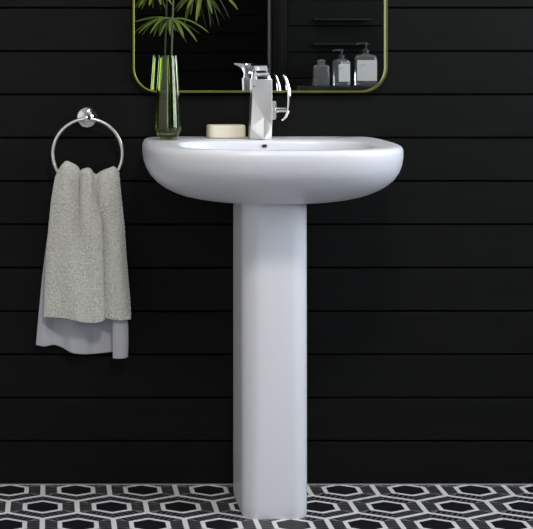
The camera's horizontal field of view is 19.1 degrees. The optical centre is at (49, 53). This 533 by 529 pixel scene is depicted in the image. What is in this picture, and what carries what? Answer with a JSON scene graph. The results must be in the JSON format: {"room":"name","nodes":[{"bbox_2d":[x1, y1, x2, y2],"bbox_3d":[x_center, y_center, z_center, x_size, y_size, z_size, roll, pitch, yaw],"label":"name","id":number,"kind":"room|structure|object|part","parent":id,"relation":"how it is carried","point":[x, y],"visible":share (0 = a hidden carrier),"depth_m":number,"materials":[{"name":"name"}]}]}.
{"room":"bathroom","nodes":[
{"label":"bathroom","id":0,"kind":"room"},
{"bbox_2d":[0,0,532,483],"bbox_3d":[0.625,-0.247,3.830,3.550,2.600,0.060,0,0,0],"label":"wall","id":1,"kind":"structure","parent":0,"point":[420,286],"depth_m":3.80,"materials":[{"name":"black paint"}]},
{"bbox_2d":[51,107,123,172],"bbox_3d":[0.091,0.229,3.779,0.177,0.201,0.042,0,0,0],"label":"towel ring","id":2,"kind":"object","parent":1,"relation":"attached to","point":[86,117],"visible":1,"depth_m":3.76,"materials":[{"name":"silver metal"}]},
{"bbox_2d":[36,161,130,358],"bbox_3d":[0.081,0.498,3.760,0.231,0.480,0.068,0,0,0],"label":"hand towel","id":3,"kind":"object","parent":2,"relation":"hanging from","point":[85,305],"visible":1,"depth_m":3.75,"materials":[{"name":"fabric"}]},
{"bbox_2d":[132,0,387,92],"bbox_3d":[0.511,-0.387,3.788,0.621,0.963,0.022,0,0,0],"label":"wall mirror","id":4,"kind":"object","parent":1,"relation":"attached to","point":[320,46],"visible":0.98,"depth_m":3.79,"materials":[{"name":"black mirror"}]},
{"bbox_2d":[0,484,532,484],"bbox_3d":[0.625,1.052,3.798,3.550,0.002,0.004,0,0,0],"label":"trim","id":5,"kind":"structure","parent":1,"relation":"attached to","point":[0,484],"depth_m":3.80,"materials":[{"name":"grey tile"}]},
{"bbox_2d":[0,485,532,528],"bbox_3d":[0.625,1.078,1.330,3.550,0.050,5.060,0,0,0],"label":"floor","id":6,"kind":"structure","parent":0,"point":[21,506],"depth_m":3.62,"materials":[{"name":"tile"}]},
{"bbox_2d":[142,136,403,518],"bbox_3d":[0.509,0.627,3.564,0.585,0.851,0.470,0,0,0],"label":"basin","id":7,"kind":"object","parent":6,"relation":"on","point":[270,184],"visible":0.99,"depth_m":3.51,"materials":[{"name":"white ceramic"}]},
{"bbox_2d":[154,55,181,139],"bbox_3d":[0.280,0.103,3.682,0.065,0.199,0.065,0,0,0],"label":"glass vase","id":8,"kind":"object","parent":7,"relation":"on","point":[167,126],"visible":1,"depth_m":3.66,"materials":[{"name":"green glass"}]},
{"bbox_2d":[134,0,237,54],"bbox_3d":[0.315,-0.017,3.680,0.245,0.403,0.140,0,0,0],"label":"palm cutting","id":9,"kind":"object","parent":8,"relation":"in","point":[199,2],"visible":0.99,"depth_m":3.66,"materials":[{"name":"green"}]},
{"bbox_2d":[206,124,244,137],"bbox_3d":[0.425,0.186,3.755,0.091,0.032,0.058,0,0,-2],"label":"soap bar","id":10,"kind":"object","parent":7,"relation":"on","point":[212,130],"visible":1,"depth_m":3.73,"materials":[{"name":"beige"}]},
{"bbox_2d":[248,63,290,138],"bbox_3d":[0.521,0.112,3.678,0.106,0.180,0.108,0,0,0],"label":"faucet","id":11,"kind":"object","parent":7,"relation":"on","point":[262,110],"visible":1,"depth_m":3.69,"materials":[{"name":"silver metal"}]},
{"bbox_3d":[0.499,0.041,3.677,0.047,0.038,0.113,0,0,8],"label":"spout","id":12,"kind":"part","parent":11,"relation":"part of","materials":[{"name":"silver metal"}]},
{"bbox_3d":[0.534,0.135,3.712,0.014,0.044,0.020,0,0,0],"label":"handle plate","id":13,"kind":"part","parent":11,"relation":"part of","materials":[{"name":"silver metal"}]},
{"bbox_3d":[0.547,0.134,3.712,0.032,0.017,0.017,0,0,0],"label":"handle stem","id":14,"kind":"part","parent":11,"relation":"part of","materials":[{"name":"silver metal"}]},
{"bbox_3d":[0.563,0.104,3.712,0.021,0.111,0.022,0,0,0],"label":"lever","id":15,"kind":"part","parent":11,"relation":"part of","materials":[{"name":"silver metal"}]},
{"bbox_2d":[142,136,403,203],"bbox_3d":[0.509,0.270,3.564,0.585,0.136,0.470,0,0,0],"label":"basin","id":16,"kind":"object","parent":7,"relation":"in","point":[278,169],"depth_m":3.38,"materials":[{"name":"white ceramic"}]}
]}

